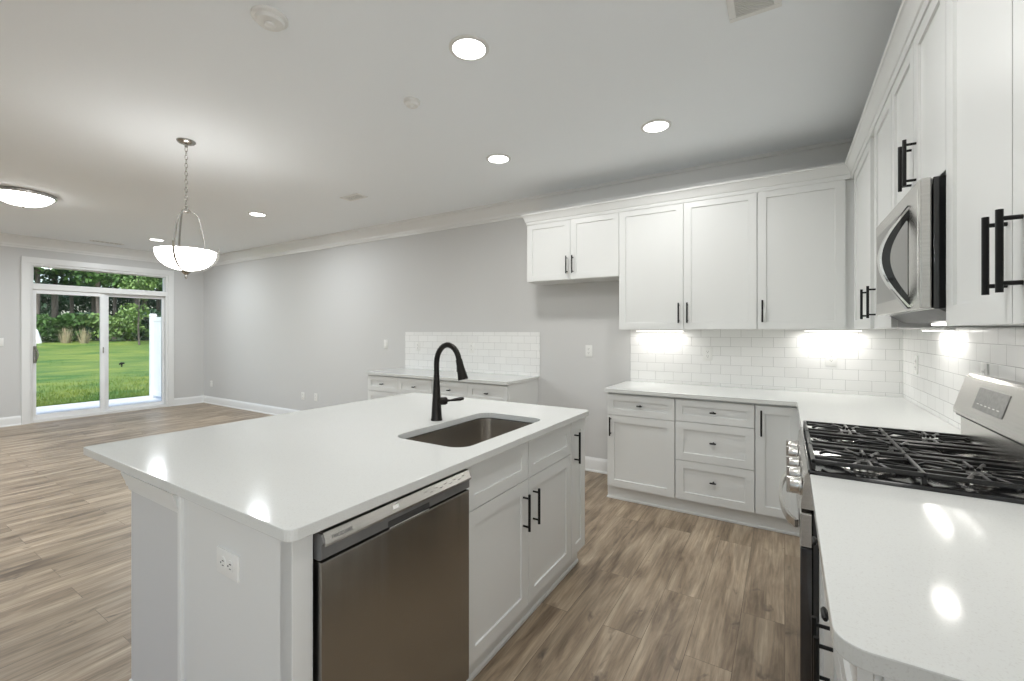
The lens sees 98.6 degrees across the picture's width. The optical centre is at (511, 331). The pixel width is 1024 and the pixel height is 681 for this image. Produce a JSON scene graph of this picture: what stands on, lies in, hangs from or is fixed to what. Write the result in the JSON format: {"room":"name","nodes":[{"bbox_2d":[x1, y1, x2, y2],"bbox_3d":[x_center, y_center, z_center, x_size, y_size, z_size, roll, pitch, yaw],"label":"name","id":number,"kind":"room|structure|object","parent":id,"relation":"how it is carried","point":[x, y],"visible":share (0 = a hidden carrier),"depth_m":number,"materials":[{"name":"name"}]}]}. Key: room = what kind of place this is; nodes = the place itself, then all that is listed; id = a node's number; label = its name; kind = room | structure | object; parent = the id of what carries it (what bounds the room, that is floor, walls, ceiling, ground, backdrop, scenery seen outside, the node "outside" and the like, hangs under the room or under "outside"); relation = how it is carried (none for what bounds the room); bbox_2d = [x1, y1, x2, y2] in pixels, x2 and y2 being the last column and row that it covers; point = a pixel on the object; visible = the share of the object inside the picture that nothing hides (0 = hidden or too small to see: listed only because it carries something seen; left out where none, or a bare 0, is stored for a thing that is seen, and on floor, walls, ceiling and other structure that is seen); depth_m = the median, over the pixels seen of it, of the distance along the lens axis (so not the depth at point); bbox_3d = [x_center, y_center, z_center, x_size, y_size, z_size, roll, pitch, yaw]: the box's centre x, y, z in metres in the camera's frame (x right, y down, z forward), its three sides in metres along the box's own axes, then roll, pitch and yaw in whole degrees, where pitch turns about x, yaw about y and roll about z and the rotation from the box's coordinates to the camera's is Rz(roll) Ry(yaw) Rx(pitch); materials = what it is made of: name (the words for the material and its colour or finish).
{"room":"kitchen","nodes":[
{"label":"kitchen","id":0,"kind":"room"},
{"bbox_2d":[0,246,203,417],"bbox_3d":[-7.925,-0.012,5.569,0.140,2.790,7.123,0,0,32],"label":"wall","id":1,"kind":"structure","parent":0,"point":[189,292],"depth_m":7.20,"materials":[{"name":"grey paint"}]},
{"bbox_2d":[0,338,3,345],"bbox_3d":[-7.365,0.156,6.332,0.010,0.115,0.070,0,0,32],"label":"wall switch","id":2,"kind":"object","parent":1,"relation":"attached to","point":[1,339],"visible":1,"depth_m":6.35,"materials":[{"name":"white plastic"}]},
{"bbox_2d":[0,232,161,262],"bbox_3d":[-7.821,-1.319,5.505,0.104,0.175,7.123,0,0,32],"label":"trim","id":3,"kind":"structure","parent":1,"relation":"attached to","point":[6,239],"depth_m":6.96,"materials":[{"name":"white paint"}]},
{"bbox_2d":[21,256,173,424],"bbox_3d":[-6.798,0.137,7.348,0.182,2.493,1.911,0,0,32],"label":"door","id":4,"kind":"structure","parent":1,"relation":"in","point":[29,289],"depth_m":7.23,"materials":[{"name":"white paint"}]},
{"bbox_2d":[0,395,203,426],"bbox_3d":[-7.855,1.315,5.526,0.024,0.137,7.123,0,0,32],"label":"baseboard","id":5,"kind":"structure","parent":1,"relation":"attached to","point":[13,420],"depth_m":8.15,"materials":[{"name":"white paint"}]},
{"bbox_2d":[0,403,798,680],"bbox_3d":[-3.479,1.443,2.815,10.600,0.120,7.403,0,0,32],"label":"floor","id":6,"kind":"structure","parent":0,"point":[651,593],"depth_m":2.41,"materials":[{"name":"brown wood"}]},
{"bbox_2d":[121,471,312,680],"bbox_3d":[-0.481,0.942,2.094,1.004,0.883,1.856,0,0,32],"label":"kitchen island","id":7,"kind":"object","parent":6,"relation":"on","point":[190,621],"visible":0.3,"depth_m":1.28,"materials":[{"name":"white paint"}]},
{"bbox_2d":[217,546,239,582],"bbox_3d":[-0.785,0.642,1.213,0.115,0.070,0.009,0,0,32],"label":"wall outlet","id":8,"kind":"object","parent":7,"relation":"attached to","point":[228,563],"visible":1,"depth_m":1.21,"materials":[{"name":"white plastic"}]},
{"bbox_2d":[219,556,232,572],"bbox_3d":[-0.786,0.642,1.212,0.071,0.033,0.004,0,0,32],"label":"receptacle","id":9,"kind":"object","parent":8,"relation":"attached to","point":[225,562],"depth_m":1.21,"materials":[{"name":"white plastic"}]},
{"bbox_2d":[83,392,588,541],"bbox_3d":[-0.638,0.484,2.204,1.435,0.031,1.875,0,0,32],"label":"island countertop","id":10,"kind":"structure","parent":7,"relation":"on","point":[294,476],"depth_m":1.66,"materials":[{"name":"white stone"}]},
{"bbox_2d":[431,342,467,420],"bbox_3d":[-0.303,0.263,2.312,0.233,0.412,0.143,0,0,32],"label":"faucet","id":11,"kind":"object","parent":10,"relation":"on","point":[437,400],"visible":1,"depth_m":2.30,"materials":[{"name":"black metal"}]},
{"bbox_2d":[407,418,531,446],"bbox_3d":[-0.182,0.621,2.160,0.452,0.234,0.762,0,0,32],"label":"sink","id":12,"kind":"object","parent":10,"relation":"in","point":[469,433],"visible":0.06,"depth_m":2.44,"materials":[{"name":"metal"}]},
{"bbox_2d":[313,469,470,680],"bbox_3d":[-0.560,0.946,1.514,0.594,0.874,0.609,0,0,32],"label":"dishwasher","id":13,"kind":"object","parent":6,"relation":"on","point":[391,578],"visible":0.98,"depth_m":1.32,"materials":[{"name":"metal"}]},
{"bbox_2d":[368,375,431,399],"bbox_3d":[-1.129,0.947,5.171,1.008,0.873,0.639,0,0,32],"label":"base cabinet","id":14,"kind":"object","parent":6,"relation":"on","point":[378,386],"visible":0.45,"depth_m":4.96,"materials":[{"name":"white paint"}]},
{"bbox_2d":[365,368,538,384],"bbox_3d":[-0.724,0.493,4.923,1.985,0.031,0.621,0,0,32],"label":"countertop","id":15,"kind":"structure","parent":14,"relation":"on","point":[473,377],"depth_m":4.75,"materials":[{"name":"white stone"}]},
{"bbox_2d":[432,379,537,404],"bbox_3d":[-0.295,0.947,4.654,0.950,0.873,0.639,0,0,32],"label":"base cabinet","id":16,"kind":"object","parent":6,"relation":"on","point":[524,392],"visible":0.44,"depth_m":4.40,"materials":[{"name":"white paint"}]},
{"bbox_2d":[466,423,570,667],"bbox_3d":[-0.143,0.942,2.183,0.598,0.883,0.952,0,0,32],"label":"base cabinet","id":17,"kind":"object","parent":6,"relation":"on","point":[520,496],"visible":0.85,"depth_m":1.95,"materials":[{"name":"white paint"}]},
{"bbox_2d":[467,553,577,680],"bbox_3d":[0.087,1.331,2.155,0.018,0.105,1.155,0,0,32],"label":"board","id":18,"kind":"object","parent":17,"relation":"attached to","point":[480,663],"visible":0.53,"depth_m":2.05,"materials":[{"name":"white paint"}]},
{"bbox_2d":[571,417,584,558],"bbox_3d":[0.160,0.942,2.672,0.598,0.883,0.198,0,0,32],"label":"base cabinet","id":19,"kind":"object","parent":6,"relation":"on","point":[577,427],"visible":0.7,"depth_m":2.54,"materials":[{"name":"white paint"}]},
{"bbox_2d":[607,392,675,497],"bbox_3d":[1.165,0.942,3.738,0.536,0.883,0.659,0,0,32],"label":"base cabinet","id":20,"kind":"object","parent":6,"relation":"on","point":[641,429],"visible":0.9,"depth_m":3.48,"materials":[{"name":"white paint"}]},
{"bbox_2d":[607,485,794,535],"bbox_3d":[1.523,1.329,3.562,1.362,0.108,0.583,0,0,32],"label":"board","id":21,"kind":"object","parent":20,"relation":"attached to","point":[771,523],"visible":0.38,"depth_m":3.28,"materials":[{"name":"white paint"}]},
{"bbox_2d":[676,397,754,512],"bbox_3d":[1.621,0.942,3.460,0.531,0.883,0.651,0,0,32],"label":"base cabinet","id":22,"kind":"object","parent":6,"relation":"on","point":[715,440],"visible":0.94,"depth_m":3.20,"materials":[{"name":"white paint"}]},
{"bbox_2d":[755,403,800,518],"bbox_3d":[1.962,0.942,3.245,0.272,0.883,0.659,0,0,32],"label":"base cabinet","id":23,"kind":"object","parent":6,"relation":"on","point":[774,424],"visible":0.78,"depth_m":3.02,"materials":[{"name":"white paint"}]},
{"bbox_2d":[811,536,893,680],"bbox_3d":[1.009,0.942,0.893,0.661,0.883,0.898,0,0,32],"label":"base cabinet","id":24,"kind":"object","parent":6,"relation":"on","point":[827,664],"visible":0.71,"depth_m":1.03,"materials":[{"name":"white paint"}]},
{"bbox_2d":[810,474,1023,680],"bbox_3d":[1.006,0.484,0.886,0.648,0.031,0.922,0,0,32],"label":"countertop","id":25,"kind":"structure","parent":24,"relation":"on","point":[920,585],"depth_m":0.83,"materials":[{"name":"white stone"}]},
{"bbox_2d":[779,373,1023,680],"bbox_3d":[1.416,0.777,1.633,0.730,1.212,0.774,0,0,32],"label":"gas range","id":26,"kind":"object","parent":6,"relation":"on","point":[986,460],"visible":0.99,"depth_m":1.47,"materials":[{"name":"silver metal"}]},
{"bbox_2d":[801,427,1023,504],"bbox_3d":[1.434,0.468,1.622,0.600,0.021,0.774,0,0,32],"label":"cooktop","id":27,"kind":"object","parent":26,"relation":"in","point":[905,481],"depth_m":1.37,"materials":[{"name":"black metal"}]},
{"bbox_3d":[1.933,0.942,2.348,0.623,0.883,0.968,0,0,32],"label":"base cabinet","id":28,"kind":"object","parent":6,"relation":"on","visible":0},
{"bbox_2d":[604,381,960,438],"bbox_3d":[1.514,0.484,2.967,1.974,0.031,1.591,0,0,32],"label":"countertop","id":29,"kind":"structure","parent":28,"relation":"on","point":[852,409],"depth_m":2.94,"materials":[{"name":"white stone"}]},
{"bbox_2d":[0,0,901,253],"bbox_3d":[-3.479,-1.532,2.815,10.600,0.250,7.403,0,0,32],"label":"ceiling","id":30,"kind":"structure","parent":0,"point":[97,96],"depth_m":2.66,"materials":[{"name":"white paint"}]},
{"bbox_2d":[0,185,57,207],"bbox_3d":[-4.984,-1.333,4.487,0.500,0.148,0.500,0,0,32],"label":"flush ceiling light","id":31,"kind":"object","parent":30,"relation":"attached to","point":[23,197],"visible":1,"depth_m":4.39,"materials":[{"name":"white glass"}]},
{"bbox_2d":[89,240,124,244],"bbox_3d":[-6.410,-1.403,6.970,0.120,0.008,0.400,0,0,32],"label":"ceiling vent","id":32,"kind":"object","parent":30,"relation":"in","point":[89,240],"visible":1,"depth_m":6.95,"materials":[{"name":"white plastic"}]},
{"bbox_2d":[148,238,164,240],"bbox_3d":[-5.457,-1.403,6.762,0.200,0.009,0.200,0,0,32],"label":"recessed light","id":33,"kind":"object","parent":30,"relation":"in","point":[153,239],"visible":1,"depth_m":6.73,"materials":[{"name":"white plastic"}]},
{"bbox_2d":[153,137,218,278],"bbox_3d":[-2.411,-0.897,3.267,0.389,1.020,0.394,0,0,32],"label":"pendant light","id":34,"kind":"object","parent":30,"relation":"hanging from","point":[188,260],"visible":1,"depth_m":3.18,"materials":[{"name":"white glass"}]},
{"bbox_2d":[248,212,266,216],"bbox_3d":[-3.055,-1.403,5.286,0.200,0.009,0.200,0,0,32],"label":"recessed light","id":35,"kind":"object","parent":30,"relation":"in","point":[259,214],"visible":1,"depth_m":5.29,"materials":[{"name":"white plastic"}]},
{"bbox_2d":[250,213,264,215],"bbox_3d":[-3.055,-1.403,5.286,0.161,0.005,0.161,0,0,-30],"label":"diffuser","id":36,"kind":"object","parent":35,"relation":"attached to","point":[253,214],"depth_m":5.29,"materials":[{"name":"white plastic"}]},
{"bbox_2d":[250,5,288,31],"bbox_3d":[-1.084,-1.383,1.972,0.150,0.047,0.150,0,0,32],"label":"smoke detector","id":37,"kind":"object","parent":30,"relation":"attached to","point":[269,18],"visible":1,"depth_m":1.94,"materials":[{"name":"white plastic"}]},
{"bbox_2d":[340,193,367,200],"bbox_3d":[-1.659,-1.403,4.615,0.280,0.008,0.140,0,0,32],"label":"ceiling vent","id":38,"kind":"object","parent":30,"relation":"in","point":[356,196],"visible":1,"depth_m":4.61,"materials":[{"name":"white plastic"}]},
{"bbox_2d":[404,97,419,108],"bbox_3d":[-0.612,-1.383,2.691,0.100,0.047,0.100,0,0,32],"label":"smoke detector","id":39,"kind":"object","parent":30,"relation":"attached to","point":[410,102],"visible":1,"depth_m":2.67,"materials":[{"name":"white plastic"}]},
{"bbox_2d":[449,34,488,60],"bbox_3d":[-0.213,-1.403,2.187,0.200,0.009,0.200,0,0,32],"label":"recessed light","id":40,"kind":"object","parent":30,"relation":"in","point":[466,47],"visible":1,"depth_m":2.17,"materials":[{"name":"white plastic"}]},
{"bbox_2d":[453,39,484,58],"bbox_3d":[-0.213,-1.403,2.187,0.161,0.005,0.161,0,0,-30],"label":"diffuser","id":41,"kind":"object","parent":40,"relation":"attached to","point":[462,48],"depth_m":2.18,"materials":[{"name":"white plastic"}]},
{"bbox_2d":[486,154,510,163],"bbox_3d":[-0.110,-1.403,3.587,0.200,0.009,0.200,0,0,32],"label":"recessed light","id":42,"kind":"object","parent":30,"relation":"in","point":[493,158],"visible":1,"depth_m":3.57,"materials":[{"name":"white plastic"}]},
{"bbox_2d":[489,156,507,162],"bbox_3d":[-0.110,-1.403,3.587,0.161,0.005,0.161,0,0,-30],"label":"diffuser","id":43,"kind":"object","parent":42,"relation":"attached to","point":[493,159],"depth_m":3.59,"materials":[{"name":"white plastic"}]},
{"bbox_2d":[641,119,671,132],"bbox_3d":[0.987,-1.403,3.018,0.200,0.009,0.200,0,0,32],"label":"recessed light","id":44,"kind":"object","parent":30,"relation":"in","point":[657,125],"visible":1,"depth_m":3.01,"materials":[{"name":"white plastic"}]},
{"bbox_2d":[644,122,667,131],"bbox_3d":[0.987,-1.403,3.018,0.161,0.005,0.161,0,0,4],"label":"diffuser","id":45,"kind":"object","parent":44,"relation":"attached to","point":[648,126],"depth_m":3.01,"materials":[{"name":"white plastic"}]},
{"bbox_2d":[726,0,781,22],"bbox_3d":[0.983,-1.403,1.798,0.202,0.008,0.360,0,0,32],"label":"ceiling vent","id":46,"kind":"object","parent":30,"relation":"in","point":[738,10],"visible":1,"depth_m":1.90,"materials":[{"name":"white plastic"}]},
{"bbox_2d":[204,218,889,458],"bbox_3d":[-1.567,-0.012,5.903,10.600,2.790,0.140,0,0,32],"label":"wall","id":47,"kind":"structure","parent":0,"point":[277,329],"depth_m":5.87,"materials":[{"name":"grey paint"}]},
{"bbox_2d":[384,340,387,347],"bbox_3d":[-1.689,0.172,5.891,0.070,0.115,0.010,0,0,32],"label":"wall switch","id":48,"kind":"object","parent":47,"relation":"attached to","point":[385,341],"visible":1,"depth_m":5.88,"materials":[{"name":"white plastic"}]},
{"bbox_2d":[203,395,606,473],"bbox_3d":[-2.445,1.315,6.350,8.355,0.137,0.024,0,0,32],"label":"baseboard","id":49,"kind":"structure","parent":47,"relation":"attached to","point":[592,464],"depth_m":7.38,"materials":[{"name":"white paint"}]},
{"bbox_2d":[405,332,539,375],"bbox_3d":[-0.544,0.244,5.181,1.971,0.467,0.008,0,0,32],"label":"tile backsplash","id":50,"kind":"structure","parent":47,"relation":"attached to","point":[512,353],"depth_m":5.06,"materials":[{"name":"white tile"}]},
{"bbox_2d":[416,342,419,350],"bbox_3d":[-1.194,0.193,5.574,0.070,0.115,0.009,0,0,32],"label":"wall outlet","id":51,"kind":"object","parent":50,"relation":"attached to","point":[417,343],"visible":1,"depth_m":5.57,"materials":[{"name":"white plastic"}]},
{"bbox_2d":[469,343,473,352],"bbox_3d":[-0.471,0.193,5.127,0.070,0.115,0.009,0,0,32],"label":"wall outlet","id":52,"kind":"object","parent":50,"relation":"attached to","point":[471,345],"visible":1,"depth_m":5.12,"materials":[{"name":"white plastic"}]},
{"bbox_2d":[209,137,853,266],"bbox_3d":[-1.631,-1.319,5.799,10.320,0.175,0.104,0,0,32],"label":"trim","id":53,"kind":"structure","parent":47,"relation":"attached to","point":[832,152],"depth_m":4.38,"materials":[{"name":"white paint"}]},
{"bbox_2d":[527,212,618,284],"bbox_3d":[0.621,-0.773,4.252,0.934,0.576,0.359,0,0,32],"label":"upper cabinet","id":54,"kind":"object","parent":47,"relation":"attached to","point":[585,249],"visible":0.95,"depth_m":4.11,"materials":[{"name":"white paint"}]},
{"bbox_2d":[521,0,930,225],"bbox_3d":[0.662,-1.101,2.497,2.943,0.104,3.301,0,0,32],"label":"crown molding","id":55,"kind":"structure","parent":54,"relation":"on","point":[911,13],"depth_m":3.11,"materials":[{"name":"white paint"}]},
{"bbox_2d":[585,345,591,356],"bbox_3d":[0.762,0.197,4.372,0.070,0.115,0.009,0,0,32],"label":"wall outlet","id":56,"kind":"object","parent":47,"relation":"attached to","point":[588,348],"visible":1,"depth_m":4.37,"materials":[{"name":"white plastic"}]},
{"bbox_2d":[619,192,756,329],"bbox_3d":[1.471,-0.538,3.725,1.066,1.046,0.359,0,0,32],"label":"upper cabinet","id":57,"kind":"object","parent":47,"relation":"attached to","point":[688,265],"visible":0.98,"depth_m":3.58,"materials":[{"name":"white paint"}]},
{"bbox_2d":[635,329,684,330],"bbox_3d":[1.315,-0.007,3.926,0.420,0.015,0.040,0,0,32],"label":"light","id":58,"kind":"object","parent":57,"relation":"attached to","point":[655,329],"visible":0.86,"depth_m":3.88,"materials":[{"name":"white plastic"}]},
{"bbox_2d":[630,329,902,396],"bbox_3d":[1.946,0.227,3.639,1.948,0.484,0.008,0,0,32],"label":"tile backsplash","id":59,"kind":"structure","parent":47,"relation":"attached to","point":[869,361],"depth_m":3.54,"materials":[{"name":"white tile"}]},
{"bbox_2d":[703,347,711,360],"bbox_3d":[1.686,0.197,3.791,0.070,0.115,0.009,0,0,32],"label":"wall outlet","id":60,"kind":"object","parent":59,"relation":"attached to","point":[707,351],"visible":1,"depth_m":3.79,"materials":[{"name":"white plastic"}]},
{"bbox_2d":[825,350,836,365],"bbox_3d":[2.419,0.204,3.337,0.070,0.115,0.009,0,0,32],"label":"wall outlet","id":61,"kind":"object","parent":59,"relation":"attached to","point":[830,356],"visible":1,"depth_m":3.34,"materials":[{"name":"white plastic"}]},
{"bbox_2d":[828,353,833,362],"bbox_3d":[2.417,0.204,3.335,0.033,0.071,0.004,0,0,32],"label":"receptacle","id":62,"kind":"object","parent":61,"relation":"attached to","point":[830,355],"depth_m":3.34,"materials":[{"name":"white plastic"}]},
{"bbox_2d":[757,179,853,328],"bbox_3d":[2.306,-0.538,3.208,0.894,1.046,0.359,0,0,32],"label":"upper cabinet","id":63,"kind":"object","parent":47,"relation":"attached to","point":[805,233],"visible":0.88,"depth_m":3.16,"materials":[{"name":"white paint"}]},
{"bbox_2d":[803,329,862,330],"bbox_3d":[2.377,-0.007,3.268,0.360,0.015,0.040,0,0,32],"label":"light","id":64,"kind":"object","parent":63,"relation":"attached to","point":[803,329],"visible":1,"depth_m":3.25,"materials":[{"name":"white plastic"}]},
{"bbox_2d":[906,326,1023,428],"bbox_3d":[0.967,-0.012,0.061,0.140,2.790,7.123,0,0,32],"label":"wall","id":65,"kind":"structure","parent":0,"point":[997,326],"depth_m":1.71,"materials":[{"name":"grey paint"}]},
{"bbox_2d":[854,137,920,328],"bbox_3d":[2.246,-0.538,2.606,0.361,1.046,0.797,0,0,32],"label":"upper cabinet","id":66,"kind":"object","parent":65,"relation":"attached to","point":[864,173],"visible":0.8,"depth_m":2.58,"materials":[{"name":"white paint"}]},
{"bbox_2d":[921,328,955,330],"bbox_3d":[2.152,-0.007,2.231,0.040,0.015,0.420,0,0,32],"label":"light","id":67,"kind":"object","parent":66,"relation":"attached to","point":[922,329],"visible":0.97,"depth_m":2.14,"materials":[{"name":"white plastic"}]},
{"bbox_2d":[892,0,945,209],"bbox_3d":[1.572,-0.761,1.518,0.361,0.599,0.761,0,0,32],"label":"upper cabinet","id":68,"kind":"object","parent":65,"relation":"attached to","point":[919,88],"visible":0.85,"depth_m":1.51,"materials":[{"name":"white paint"}]},
{"bbox_2d":[876,175,945,325],"bbox_3d":[1.544,-0.239,1.562,0.442,0.439,0.746,0,0,32],"label":"microwave","id":69,"kind":"object","parent":68,"relation":"attached to","point":[911,240],"visible":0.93,"depth_m":1.39,"materials":[{"name":"silver metal"}]},
{"bbox_2d":[866,91,996,327],"bbox_3d":[1.905,-0.538,2.054,0.361,1.046,0.499,0,0,32],"label":"upper cabinet","id":70,"kind":"object","parent":65,"relation":"attached to","point":[882,130],"visible":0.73,"depth_m":2.11,"materials":[{"name":"white paint"}]},
{"bbox_2d":[903,327,1023,429],"bbox_3d":[1.913,0.227,1.729,0.008,0.484,3.274,0,0,32],"label":"tile backsplash","id":71,"kind":"structure","parent":65,"relation":"attached to","point":[945,358],"depth_m":2.21,"materials":[{"name":"white tile"}]},
{"bbox_2d":[914,356,917,373],"bbox_3d":[2.560,0.213,2.790,0.009,0.115,0.070,0,0,32],"label":"wall outlet","id":72,"kind":"object","parent":71,"relation":"attached to","point":[915,357],"visible":1,"depth_m":2.77,"materials":[{"name":"white plastic"}]},
{"bbox_2d":[981,363,988,374],"bbox_3d":[1.970,0.193,1.838,0.009,0.115,0.070,0,0,32],"label":"wall outlet","id":73,"kind":"object","parent":71,"relation":"attached to","point":[984,367],"visible":0.34,"depth_m":1.82,"materials":[{"name":"white plastic"}]},
{"bbox_2d":[946,0,1023,325],"bbox_3d":[1.143,-0.538,0.824,0.361,1.046,0.870,0,0,32],"label":"upper cabinet","id":74,"kind":"object","parent":65,"relation":"attached to","point":[985,38],"visible":1,"depth_m":1.04,"materials":[{"name":"white paint"}]},
{"label":"outside","id":75,"kind":"structure","parent":0,"visible":0},
{"bbox_2d":[36,330,148,406],"bbox_3d":[-28.190,0.613,35.105,60.000,2.040,80.000,0,0,32],"label":"lawn","id":76,"kind":"structure","parent":75,"point":[63,360],"depth_m":15.81,"materials":[{"name":"green plant"}]},
{"bbox_2d":[36,329,41,342],"bbox_3d":[-27.291,0.328,25.256,0.520,0.900,0.507,0,0,32],"label":"utility cover","id":77,"kind":"object","parent":76,"relation":"on","point":[38,338],"visible":0.53,"depth_m":25.22,"materials":[{"name":"white plastic"}]},
{"bbox_2d":[36,313,60,341],"bbox_3d":[-28.149,-0.137,25.731,2.744,2.010,2.462,0,0,-12],"label":"bush","id":78,"kind":"object","parent":76,"relation":"on","point":[47,331],"visible":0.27,"depth_m":25.81,"materials":[{"name":"green plant"}]},
{"bbox_2d":[34,267,75,313],"bbox_3d":[-30.724,-5.756,28.351,5.085,13.005,4.586,0,0,32],"label":"pine tree","id":79,"kind":"object","parent":76,"relation":"on","point":[37,272],"visible":0.02,"depth_m":28.37,"materials":[{"name":"green plant"}]},
{"bbox_2d":[34,277,82,317],"bbox_3d":[-37.495,-1.993,34.873,3.678,4.942,4.792,0,0,32],"label":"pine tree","id":80,"kind":"object","parent":76,"relation":"on","point":[45,299],"visible":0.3,"depth_m":35.04,"materials":[{"name":"green plant"}]},
{"bbox_2d":[34,267,85,335],"bbox_3d":[-31.984,-6.816,30.177,4.406,15.004,4.816,0,0,-19],"label":"pine tree","id":81,"kind":"object","parent":76,"relation":"on","point":[54,279],"visible":0.1,"depth_m":30.34,"materials":[{"name":"green plant"}]},
{"bbox_2d":[55,327,73,342],"bbox_3d":[-26.454,0.239,26.077,0.863,1.097,0.921,0,0,16],"label":"ornamental grass","id":82,"kind":"object","parent":76,"relation":"on","point":[66,335],"depth_m":26.01,"materials":[{"name":"plant"}]},
{"bbox_2d":[53,312,94,341],"bbox_3d":[-27.656,-0.168,27.415,2.347,2.044,2.361,0,0,0],"label":"bush","id":83,"kind":"object","parent":76,"relation":"on","point":[72,321],"visible":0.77,"depth_m":27.12,"materials":[{"name":"green plant"}]},
{"bbox_2d":[66,271,92,313],"bbox_3d":[-32.077,-7.848,32.062,4.901,17.001,4.477,0,0,14],"label":"pine tree","id":84,"kind":"object","parent":76,"relation":"on","point":[71,296],"visible":0.02,"depth_m":31.88,"materials":[{"name":"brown plant"}]},
{"bbox_2d":[74,328,92,342],"bbox_3d":[-25.839,0.244,26.623,0.876,1.099,0.912,0,0,32],"label":"ornamental grass","id":85,"kind":"object","parent":76,"relation":"on","point":[84,339],"depth_m":26.50,"materials":[{"name":"plant"}]},
{"bbox_2d":[76,312,97,340],"bbox_3d":[-27.613,-0.222,28.586,2.608,2.114,2.363,0,0,-18],"label":"bush","id":86,"kind":"object","parent":76,"relation":"on","point":[86,327],"visible":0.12,"depth_m":28.21,"materials":[{"name":"green plant"}]},
{"bbox_2d":[62,273,116,338],"bbox_3d":[-29.287,-6.047,32.072,5.195,13.520,5.537,0,0,-39],"label":"pine tree","id":87,"kind":"object","parent":76,"relation":"on","point":[114,306],"visible":0.05,"depth_m":31.00,"materials":[{"name":"green plant"}]},
{"bbox_2d":[36,367,148,406],"bbox_3d":[-11.100,1.334,11.347,6.062,0.278,6.042,0,0,32],"label":"grass blades","id":88,"kind":"object","parent":76,"relation":"on","point":[51,399],"visible":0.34,"depth_m":10.12,"materials":[{"name":"green plant"}]},
{"bbox_2d":[60,285,124,315],"bbox_3d":[-36.066,-2.026,37.855,3.971,4.945,5.326,0,0,9],"label":"bush","id":89,"kind":"object","parent":76,"relation":"on","point":[85,305],"visible":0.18,"depth_m":37.09,"materials":[{"name":"green plant"}]},
{"bbox_2d":[58,283,133,312],"bbox_3d":[-32.543,-7.407,34.550,5.027,16.003,5.299,0,0,32],"label":"pine tree","id":90,"kind":"object","parent":76,"relation":"on","point":[93,300],"visible":0.02,"depth_m":34.42,"materials":[{"name":"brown plant"}]},
{"bbox_2d":[62,271,135,339],"bbox_3d":[-28.551,-6.226,30.496,5.882,14.005,4.980,0,0,32],"label":"pine tree","id":91,"kind":"object","parent":76,"relation":"on","point":[100,279],"visible":0.16,"depth_m":30.05,"materials":[{"name":"green plant"}]},
{"bbox_2d":[84,312,121,340],"bbox_3d":[-26.695,-0.188,28.777,1.980,2.112,2.085,0,0,-38],"label":"bush","id":92,"kind":"object","parent":76,"relation":"on","point":[113,332],"visible":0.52,"depth_m":28.36,"materials":[{"name":"green plant"}]},
{"bbox_2d":[113,310,145,340],"bbox_3d":[-26.109,-0.325,29.760,2.482,2.350,1.923,0,0,32],"label":"bush","id":93,"kind":"object","parent":76,"relation":"on","point":[128,324],"visible":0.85,"depth_m":29.43,"materials":[{"name":"green plant"}]},
{"bbox_2d":[109,288,155,314],"bbox_3d":[-35.065,-1.855,40.349,3.804,4.605,5.378,0,0,32],"label":"bush","id":94,"kind":"object","parent":76,"relation":"on","point":[128,300],"visible":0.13,"depth_m":39.60,"materials":[{"name":"green plant"}]},
{"bbox_2d":[117,276,158,344],"bbox_3d":[-23.268,-1.397,27.374,2.242,4.711,1.942,0,0,44],"label":"sapling","id":95,"kind":"object","parent":76,"relation":"on","point":[145,284],"visible":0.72,"depth_m":27.14,"materials":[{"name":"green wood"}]},
{"bbox_2d":[142,299,146,309],"bbox_3d":[-30.268,-7.877,36.179,4.838,17.004,5.913,0,0,32],"label":"pine tree","id":96,"kind":"object","parent":76,"relation":"on","point":[143,300],"visible":0.02,"depth_m":36.31,"materials":[{"name":"green plant"}]},
{"bbox_2d":[135,308,160,340],"bbox_3d":[-25.836,-0.398,31.033,2.144,2.464,2.654,0,0,6],"label":"bush","id":97,"kind":"object","parent":76,"relation":"on","point":[144,321],"visible":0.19,"depth_m":30.83,"materials":[{"name":"green plant"}]},
{"bbox_2d":[134,276,161,338],"bbox_3d":[-27.822,-6.756,32.849,3.861,15.005,4.922,0,0,19],"label":"pine tree","id":98,"kind":"object","parent":76,"relation":"on","point":[158,286],"visible":0.05,"depth_m":32.92,"materials":[{"name":"green plant"}]},
{"bbox_2d":[143,313,159,336],"bbox_3d":[-25.162,-0.297,31.897,2.660,2.284,2.539,0,0,-45],"label":"bush","id":99,"kind":"object","parent":76,"relation":"on","point":[145,330],"visible":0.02,"depth_m":30.65,"materials":[{"name":"green plant"}]},
{"bbox_2d":[149,287,160,308],"bbox_3d":[-33.416,-1.994,42.897,3.723,4.883,4.435,0,0,32],"label":"bush","id":100,"kind":"object","parent":76,"relation":"on","point":[152,287],"visible":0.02,"depth_m":41.62,"materials":[{"name":"green plant"}]},
{"bbox_2d":[156,289,160,312],"bbox_3d":[-31.312,-7.437,38.435,4.509,16.004,5.976,0,0,32],"label":"pine tree","id":101,"kind":"object","parent":76,"relation":"on","point":[158,306],"visible":0.02,"depth_m":38.75,"materials":[{"name":"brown plant"}]},
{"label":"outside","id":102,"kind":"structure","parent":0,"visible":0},
{"bbox_2d":[36,396,160,413],"bbox_3d":[-8.383,1.543,7.545,2.720,0.120,16.000,0,0,32],"label":"patio slab","id":103,"kind":"object","parent":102,"point":[142,399],"depth_m":8.90,"materials":[{"name":"concrete"}]},
{"bbox_2d":[149,314,160,397],"bbox_3d":[-7.082,0.573,9.233,2.250,1.920,0.116,0,0,32],"label":"privacy fence","id":104,"kind":"object","parent":103,"relation":"on","point":[154,321],"visible":0.24,"depth_m":9.72,"materials":[{"name":"white plastic"}]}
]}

